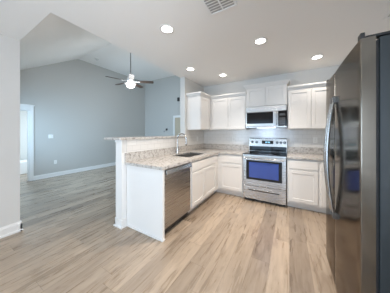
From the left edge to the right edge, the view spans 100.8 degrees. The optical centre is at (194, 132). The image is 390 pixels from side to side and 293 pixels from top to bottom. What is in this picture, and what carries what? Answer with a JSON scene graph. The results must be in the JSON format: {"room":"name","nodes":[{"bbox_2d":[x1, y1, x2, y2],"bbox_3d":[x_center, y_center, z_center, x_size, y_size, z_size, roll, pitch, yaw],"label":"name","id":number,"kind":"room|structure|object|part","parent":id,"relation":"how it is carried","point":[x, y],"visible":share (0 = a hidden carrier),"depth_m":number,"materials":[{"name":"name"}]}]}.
{"room":"kitchen","nodes":[
{"label":"kitchen","id":0,"kind":"room"},
{"bbox_2d":[0,34,19,227],"bbox_3d":[-3.409,0.037,0.529,0.120,2.580,3.910,0,0,30],"label":"wall","id":1,"kind":"structure","parent":0,"point":[9,46],"depth_m":2.10,"materials":[{"name":"white paint"}]},
{"bbox_2d":[0,220,22,238],"bbox_3d":[-3.361,1.262,0.585,0.148,0.130,3.816,0,0,30],"label":"baseboard","id":2,"kind":"structure","parent":1,"relation":"attached to","point":[8,230],"depth_m":2.10,"materials":[{"name":"white paint"}]},
{"bbox_2d":[20,111,26,159],"bbox_3d":[-5.533,0.127,4.801,1.800,2.400,3.100,0,0,30],"label":"wall","id":3,"kind":"structure","parent":0,"point":[23,114],"depth_m":5.62,"materials":[{"name":"grey paint"}]},
{"bbox_2d":[20,59,144,180],"bbox_3d":[-3.790,-0.588,5.879,0.120,3.830,5.220,0,0,30],"label":"wall","id":4,"kind":"structure","parent":0,"point":[74,101],"depth_m":5.48,"materials":[{"name":"grey paint"}]},
{"bbox_2d":[20,104,34,180],"bbox_3d":[-4.781,0.277,4.150,0.155,2.100,0.935,0,0,30],"label":"trim","id":5,"kind":"structure","parent":4,"relation":"attached to","point":[23,107],"depth_m":4.47,"materials":[{"name":"white paint"}]},
{"bbox_2d":[34,162,115,179],"bbox_3d":[-3.487,1.267,6.249,0.028,0.120,4.035,0,0,30],"label":"baseboard","id":6,"kind":"structure","parent":4,"relation":"attached to","point":[54,174],"depth_m":5.27,"materials":[{"name":"white paint"}]},
{"bbox_2d":[20,12,175,80],"bbox_3d":[-2.013,-1.938,4.920,4.156,1.370,5.080,0,0,30],"label":"ceiling","id":7,"kind":"structure","parent":0,"point":[55,39],"depth_m":3.76,"materials":[{"name":"white paint"}]},
{"bbox_2d":[105,53,153,87],"bbox_3d":[-1.933,-1.827,4.754,1.222,1.349,1.274,0,0,30],"label":"ceiling fan","id":8,"kind":"object","parent":7,"relation":"hanging from","point":[130,83],"visible":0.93,"depth_m":4.71,"materials":[{"name":"white"}]},
{"bbox_3d":[-1.889,-1.383,4.732,0.250,0.128,0.250,0,0,30],"label":"lamp shade","id":9,"kind":"part","parent":8,"relation":"part of","materials":[{"name":"white glass"}]},
{"bbox_3d":[-1.462,-1.503,4.782,0.460,0.037,0.139,0,0,-7],"label":"blade","id":10,"kind":"part","parent":8,"relation":"part of","materials":[{"name":"brown wood"}]},
{"bbox_2d":[145,76,179,135],"bbox_3d":[-0.709,-0.588,7.030,4.035,3.830,0.120,0,0,30],"label":"wall","id":11,"kind":"structure","parent":0,"point":[161,103],"depth_m":7.45,"materials":[{"name":"grey paint"}]},
{"bbox_2d":[173,115,179,135],"bbox_3d":[-0.492,0.287,6.822,1.070,2.080,0.020,0,0,30],"label":"trim","id":12,"kind":"structure","parent":11,"relation":"attached to","point":[176,116],"depth_m":7.05,"materials":[{"name":"white paint"}]},
{"bbox_2d":[175,117,179,135],"bbox_3d":[-0.508,0.329,6.795,0.894,1.977,0.084,0,0,30],"label":"door","id":13,"kind":"structure","parent":11,"relation":"in","point":[177,120],"depth_m":6.97,"materials":[{"name":"beige paint"}]},
{"bbox_2d":[122,77,203,217],"bbox_3d":[0.021,0.037,4.159,0.125,2.580,4.340,0,0,30],"label":"wall partition","id":14,"kind":"structure","parent":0,"point":[187,85],"depth_m":3.65,"materials":[{"name":"white paint"}]},
{"bbox_2d":[113,217,126,228],"bbox_3d":[-0.024,1.267,4.082,0.181,0.120,4.218,0,0,30],"label":"baseboard","id":15,"kind":"structure","parent":14,"relation":"attached to","point":[120,224],"depth_m":2.27,"materials":[{"name":"white paint"}]},
{"bbox_2d":[115,140,125,219],"bbox_3d":[-1.062,0.657,2.309,0.149,1.116,0.086,0,0,30],"label":"trim","id":16,"kind":"structure","parent":14,"relation":"attached to","point":[120,157],"depth_m":2.27,"materials":[{"name":"white paint"}]},
{"bbox_2d":[104,136,184,139],"bbox_3d":[-0.787,0.083,2.996,0.415,0.032,1.627,0,0,30],"label":"bar","id":17,"kind":"object","parent":14,"relation":"on","point":[139,137],"visible":0.93,"depth_m":2.48,"materials":[{"name":"stone"}]},
{"bbox_2d":[126,130,203,152],"bbox_3d":[-0.374,0.108,3.352,0.008,0.357,2.408,0,0,30],"label":"tile backsplash","id":18,"kind":"structure","parent":14,"relation":"attached to","point":[136,145],"depth_m":3.01,"materials":[{"name":"white tile"}]},
{"bbox_2d":[186,91,210,129],"bbox_3d":[0.183,-0.482,3.928,0.385,0.818,0.869,0,0,30],"label":"upper cabinet","id":19,"kind":"object","parent":14,"relation":"attached to","point":[198,103],"visible":0.98,"depth_m":3.62,"materials":[{"name":"white paint"}]},
{"bbox_3d":[0.090,-0.854,3.768,0.385,0.073,0.500,0,0,30],"label":"crown moulding","id":20,"kind":"part","parent":19,"relation":"part of","materials":[{"name":"white paint"}]},
{"bbox_3d":[0.236,-0.444,3.720,0.019,0.723,0.430,0,0,30],"label":"door","id":21,"kind":"part","parent":19,"relation":"part of","materials":[{"name":"white paint"}]},
{"bbox_2d":[0,165,337,292],"bbox_3d":[-2.325,1.387,2.838,9.520,0.120,8.990,0,0,30],"label":"floor","id":22,"kind":"structure","parent":0,"point":[68,242],"depth_m":1.84,"materials":[{"name":"brown wood"}]},
{"bbox_2d":[20,160,26,174],"bbox_3d":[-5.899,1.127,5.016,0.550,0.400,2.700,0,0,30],"label":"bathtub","id":23,"kind":"object","parent":22,"relation":"on","point":[23,163],"visible":0.02,"depth_m":5.18,"materials":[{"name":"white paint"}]},
{"bbox_2d":[127,165,164,241],"bbox_3d":[-0.678,0.889,2.150,0.692,0.877,0.050,0,0,30],"label":"end panel","id":24,"kind":"object","parent":22,"relation":"on","point":[145,186],"visible":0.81,"depth_m":2.11,"materials":[{"name":"white paint"}]},
{"bbox_3d":[-0.666,1.317,2.143,0.665,0.020,0.050,0,0,30],"label":"shoe moulding","id":25,"kind":"part","parent":24,"relation":"part of","materials":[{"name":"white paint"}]},
{"bbox_2d":[165,162,191,232],"bbox_3d":[-0.484,0.891,2.430,0.670,0.872,0.614,0,0,30],"label":"dishwasher","id":26,"kind":"object","parent":22,"relation":"on","point":[177,178],"visible":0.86,"depth_m":2.23,"materials":[{"name":"silver metal"}]},
{"bbox_3d":[-0.209,0.499,2.269,0.032,0.056,0.590,0,0,30],"label":"handle","id":27,"kind":"part","parent":26,"relation":"part of","materials":[{"name":"metal"}]},
{"bbox_2d":[188,155,215,212],"bbox_3d":[-0.091,0.889,3.163,0.683,0.877,1.032,0,0,30],"label":"base cabinet","id":28,"kind":"object","parent":22,"relation":"on","point":[202,171],"visible":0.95,"depth_m":2.87,"materials":[{"name":"white paint"}]},
{"bbox_3d":[0.061,0.920,2.767,0.019,0.545,0.452,0,0,30],"label":"door","id":29,"kind":"part","parent":28,"relation":"part of","materials":[{"name":"white paint"}]},
{"bbox_3d":[0.188,0.550,2.982,0.020,0.155,0.952,0,0,30],"label":"false drawer","id":30,"kind":"part","parent":28,"relation":"part of","materials":[{"name":"white paint"}]},
{"bbox_3d":[0.303,0.920,3.181,0.019,0.545,0.493,0,0,30],"label":"door","id":31,"kind":"part","parent":28,"relation":"part of","materials":[{"name":"white paint"}]},
{"bbox_2d":[212,154,242,196],"bbox_3d":[0.578,0.889,3.787,1.207,0.877,0.714,0,0,30],"label":"base cabinet","id":32,"kind":"object","parent":22,"relation":"on","point":[229,168],"visible":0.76,"depth_m":3.40,"materials":[{"name":"white paint"}]},
{"bbox_2d":[124,143,248,169],"bbox_3d":[0.140,0.369,3.038,1.210,0.161,2.450,0,0,30],"label":"countertop","id":33,"kind":"structure","parent":32,"relation":"on","point":[165,158],"depth_m":2.81,"materials":[{"name":"stone"}]},
{"bbox_2d":[176,133,186,153],"bbox_3d":[-0.271,0.210,3.172,0.151,0.407,0.248,0,0,-31],"label":"faucet","id":34,"kind":"object","parent":33,"relation":"on","point":[177,148],"visible":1,"depth_m":3.19,"materials":[{"name":"silver metal"}]},
{"bbox_3d":[-0.258,0.152,3.163,0.234,0.292,0.025,0,0,30],"label":"spout","id":35,"kind":"part","parent":34,"relation":"part of","materials":[{"name":"silver metal"}]},
{"bbox_2d":[175,153,201,156],"bbox_3d":[-0.105,0.519,3.108,0.394,0.184,0.654,0,0,30],"label":"sink","id":36,"kind":"object","parent":33,"relation":"in","point":[185,154],"visible":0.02,"depth_m":3.19,"materials":[{"name":"metal"}]},
{"bbox_3d":[-0.189,0.519,2.964,0.394,0.184,0.319,0,0,30],"label":"bowl","id":37,"kind":"part","parent":36,"relation":"part of","materials":[{"name":"metal"}]},
{"bbox_3d":[-0.020,0.519,3.253,0.394,0.184,0.319,0,0,30],"label":"bowl","id":38,"kind":"part","parent":36,"relation":"part of","materials":[{"name":"metal"}]},
{"bbox_3d":[0.752,0.550,3.380,0.465,0.155,0.020,0,0,30],"label":"drawer","id":39,"kind":"part","parent":32,"relation":"part of","materials":[{"name":"white paint"}]},
{"bbox_3d":[0.753,0.920,3.380,0.465,0.545,0.019,0,0,30],"label":"door","id":40,"kind":"part","parent":32,"relation":"part of","materials":[{"name":"white paint"}]},
{"bbox_2d":[243,138,286,205],"bbox_3d":[1.428,0.722,3.277,0.759,1.210,0.716,0,0,30],"label":"range","id":41,"kind":"object","parent":22,"relation":"on","point":[265,162],"visible":1,"depth_m":3.06,"materials":[{"name":"grey metal"}]},
{"bbox_3d":[1.275,1.085,3.016,0.555,0.020,0.016,0,0,30],"label":"handle","id":42,"kind":"part","parent":41,"relation":"part of","materials":[{"name":"metal"}]},
{"bbox_3d":[1.287,1.149,3.036,0.751,0.256,0.031,0,0,30],"label":"storage drawer","id":43,"kind":"part","parent":41,"relation":"part of","materials":[{"name":"silver metal"}]},
{"bbox_3d":[1.286,0.739,3.035,0.751,0.553,0.033,0,0,30],"label":"oven door","id":44,"kind":"part","parent":41,"relation":"part of","materials":[{"name":"silver metal"}]},
{"bbox_3d":[1.262,0.495,2.995,0.698,0.026,0.060,0,0,30],"label":"handle","id":45,"kind":"part","parent":41,"relation":"part of","materials":[{"name":"metal"}]},
{"bbox_2d":[243,150,286,156],"bbox_3d":[1.427,0.413,3.275,0.759,0.017,0.581,0,0,30],"label":"cooktop","id":46,"kind":"object","parent":41,"relation":"in","point":[255,153],"depth_m":3.17,"materials":[{"name":"black glass"}]},
{"bbox_3d":[1.573,0.350,3.525,0.739,0.105,0.004,0,0,30],"label":"vent trim","id":47,"kind":"part","parent":41,"relation":"part of","materials":[{"name":"black glass"}]},
{"bbox_2d":[287,158,325,212],"bbox_3d":[2.321,0.889,2.816,1.232,0.877,0.630,0,0,30],"label":"base cabinet","id":48,"kind":"object","parent":22,"relation":"on","point":[306,187],"visible":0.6,"depth_m":2.72,"materials":[{"name":"white paint"}]},
{"bbox_3d":[1.833,0.550,2.747,0.420,0.155,0.020,0,0,30],"label":"drawer","id":49,"kind":"part","parent":48,"relation":"part of","materials":[{"name":"white paint"}]},
{"bbox_3d":[1.834,0.920,2.748,0.420,0.545,0.019,0,0,30],"label":"door","id":50,"kind":"part","parent":48,"relation":"part of","materials":[{"name":"white paint"}]},
{"bbox_2d":[287,147,323,160],"bbox_3d":[2.316,0.369,2.808,1.235,0.161,0.650,0,0,30],"label":"countertop","id":51,"kind":"structure","parent":48,"relation":"on","point":[305,153],"depth_m":3.11,"materials":[{"name":"stone"}]},
{"bbox_3d":[2.228,0.550,2.516,0.415,0.155,0.020,0,0,30],"label":"drawer","id":52,"kind":"part","parent":48,"relation":"part of","materials":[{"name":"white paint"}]},
{"bbox_3d":[2.228,0.920,2.517,0.415,0.545,0.019,0,0,30],"label":"door","id":53,"kind":"part","parent":48,"relation":"part of","materials":[{"name":"white paint"}]},
{"bbox_2d":[323,31,389,292],"bbox_3d":[1.407,0.403,1.048,0.869,1.849,0.920,0,0,30],"label":"refrigerator","id":54,"kind":"object","parent":22,"relation":"on","point":[356,152],"visible":1,"depth_m":0.85,"materials":[{"name":"stainless steel"},{"name":"painted metal"},{"name":"black plastic"}]},
{"bbox_3d":[1.128,0.197,1.364,0.068,0.970,0.026,0,0,30],"label":"handle","id":55,"kind":"part","parent":54,"relation":"part of","materials":[{"name":"metal"}]},
{"bbox_3d":[1.254,0.362,1.461,0.059,1.700,0.361,0,0,30],"label":"door","id":56,"kind":"part","parent":54,"relation":"part of","materials":[{"name":"metal"}]},
{"bbox_3d":[1.093,0.197,1.304,0.068,0.970,0.026,0,0,30],"label":"handle","id":57,"kind":"part","parent":54,"relation":"part of","materials":[{"name":"metal"}]},
{"bbox_3d":[1.021,0.362,1.062,0.059,1.700,0.555,0,0,30],"label":"door","id":58,"kind":"part","parent":54,"relation":"part of","materials":[{"name":"metal"}]},
{"bbox_2d":[0,0,389,86],"bbox_3d":[-0.634,-1.313,0.846,4.590,0.120,7.260,0,0,30],"label":"ceiling","id":59,"kind":"structure","parent":0,"point":[296,31],"depth_m":1.92,"materials":[{"name":"white paint"}]},
{"bbox_2d":[160,24,173,33],"bbox_3d":[-0.338,-1.249,1.947,0.176,0.006,0.176,0,0,30],"label":"recessed light","id":60,"kind":"object","parent":59,"relation":"in","point":[165,28],"visible":1,"depth_m":1.93,"materials":[{"name":"white plastic"}]},
{"bbox_2d":[200,0,237,15],"bbox_3d":[0.218,-1.247,1.521,0.290,0.010,0.305,0,0,30],"label":"ceiling vent","id":61,"kind":"object","parent":59,"relation":"in","point":[213,7],"visible":1,"depth_m":1.58,"materials":[{"name":"white metal"}]},
{"bbox_2d":[254,37,267,44],"bbox_3d":[0.892,-1.249,2.200,0.176,0.006,0.176,0,0,30],"label":"recessed light","id":62,"kind":"object","parent":59,"relation":"in","point":[261,40],"visible":1,"depth_m":2.18,"materials":[{"name":"white"}]},
{"bbox_2d":[310,55,323,59],"bbox_3d":[2.016,-1.249,2.667,0.176,0.006,0.176,0,0,30],"label":"recessed light","id":63,"kind":"object","parent":59,"relation":"in","point":[315,57],"visible":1,"depth_m":2.67,"materials":[{"name":"white"}]},
{"bbox_2d":[383,11,389,19],"bbox_3d":[2.102,-1.247,1.577,0.265,0.010,0.305,0,0,30],"label":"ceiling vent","id":64,"kind":"object","parent":59,"relation":"in","point":[387,16],"visible":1,"depth_m":1.73,"materials":[{"name":"white metal"}]},
{"bbox_2d":[204,65,339,147],"bbox_3d":[1.708,0.037,3.612,3.340,2.580,0.120,0,0,30],"label":"wall","id":65,"kind":"structure","parent":0,"point":[320,74],"depth_m":3.43,"materials":[{"name":"white paint"}]},
{"bbox_2d":[210,91,248,129],"bbox_3d":[0.781,-0.482,3.867,0.933,0.818,0.369,0,0,30],"label":"upper cabinet","id":66,"kind":"object","parent":65,"relation":"attached to","point":[227,111],"visible":0.95,"depth_m":3.70,"materials":[{"name":"white paint"}]},
{"bbox_3d":[0.582,-0.444,3.818,0.408,0.723,0.019,0,0,30],"label":"door","id":67,"kind":"part","parent":66,"relation":"part of","materials":[{"name":"white paint"}]},
{"bbox_3d":[0.777,-0.854,3.860,0.933,0.073,0.352,0,0,30],"label":"crown moulding","id":68,"kind":"part","parent":66,"relation":"part of","materials":[{"name":"white paint"}]},
{"bbox_3d":[0.933,-0.444,3.613,0.389,0.723,0.019,0,0,30],"label":"door","id":69,"kind":"part","parent":66,"relation":"part of","materials":[{"name":"white paint"}]},
{"bbox_2d":[204,128,324,147],"bbox_3d":[1.628,-0.057,3.584,3.206,0.968,0.008,0,0,30],"label":"tile backsplash","id":70,"kind":"structure","parent":65,"relation":"attached to","point":[295,137],"depth_m":3.57,"materials":[{"name":"white tile"}]},
{"bbox_2d":[243,79,289,106],"bbox_3d":[1.515,-0.781,3.426,0.869,0.473,0.389,0,0,30],"label":"upper cabinet","id":71,"kind":"object","parent":65,"relation":"attached to","point":[274,92],"visible":0.92,"depth_m":3.27,"materials":[{"name":"white paint"}]},
{"bbox_3d":[1.278,-0.745,3.388,0.364,0.381,0.019,0,0,30],"label":"door","id":72,"kind":"part","parent":71,"relation":"part of","materials":[{"name":"white paint"}]},
{"bbox_2d":[246,104,286,127],"bbox_3d":[1.494,-0.321,3.388,0.753,0.440,0.458,0,0,30],"label":"microwave","id":73,"kind":"object","parent":71,"relation":"attached to","point":[273,116],"visible":1,"depth_m":3.22,"materials":[{"name":"grey metal"}]},
{"bbox_3d":[1.327,-0.280,3.300,0.553,0.290,0.031,0,0,30],"label":"door","id":74,"kind":"part","parent":73,"relation":"part of","materials":[{"name":"black glass"}]},
{"bbox_3d":[1.677,-0.280,3.096,0.141,0.290,0.030,0,0,30],"label":"control panel","id":75,"kind":"part","parent":73,"relation":"part of","materials":[{"name":"black glass"}]},
{"bbox_3d":[1.506,-0.983,3.410,0.869,0.070,0.352,0,0,30],"label":"crown moulding","id":76,"kind":"part","parent":71,"relation":"part of","materials":[{"name":"white paint"}]},
{"bbox_3d":[1.598,-0.745,3.201,0.364,0.381,0.019,0,0,30],"label":"door","id":77,"kind":"part","parent":71,"relation":"part of","materials":[{"name":"white paint"}]},
{"bbox_2d":[287,81,325,128],"bbox_3d":[2.212,-0.482,3.030,0.825,0.818,0.369,0,0,30],"label":"upper cabinet","id":78,"kind":"object","parent":65,"relation":"attached to","point":[306,103],"visible":0.73,"depth_m":2.95,"materials":[{"name":"white paint"}]},
{"bbox_3d":[1.950,-0.444,3.018,0.353,0.723,0.019,0,0,30],"label":"door","id":79,"kind":"part","parent":78,"relation":"part of","materials":[{"name":"white paint"}]},
{"bbox_3d":[2.208,-0.854,3.023,0.825,0.073,0.352,0,0,30],"label":"crown moulding","id":80,"kind":"part","parent":78,"relation":"part of","materials":[{"name":"white paint"}]},
{"bbox_3d":[2.274,-0.444,2.829,0.382,0.723,0.019,0,0,30],"label":"door","id":81,"kind":"part","parent":78,"relation":"part of","materials":[{"name":"white paint"}]}
]}

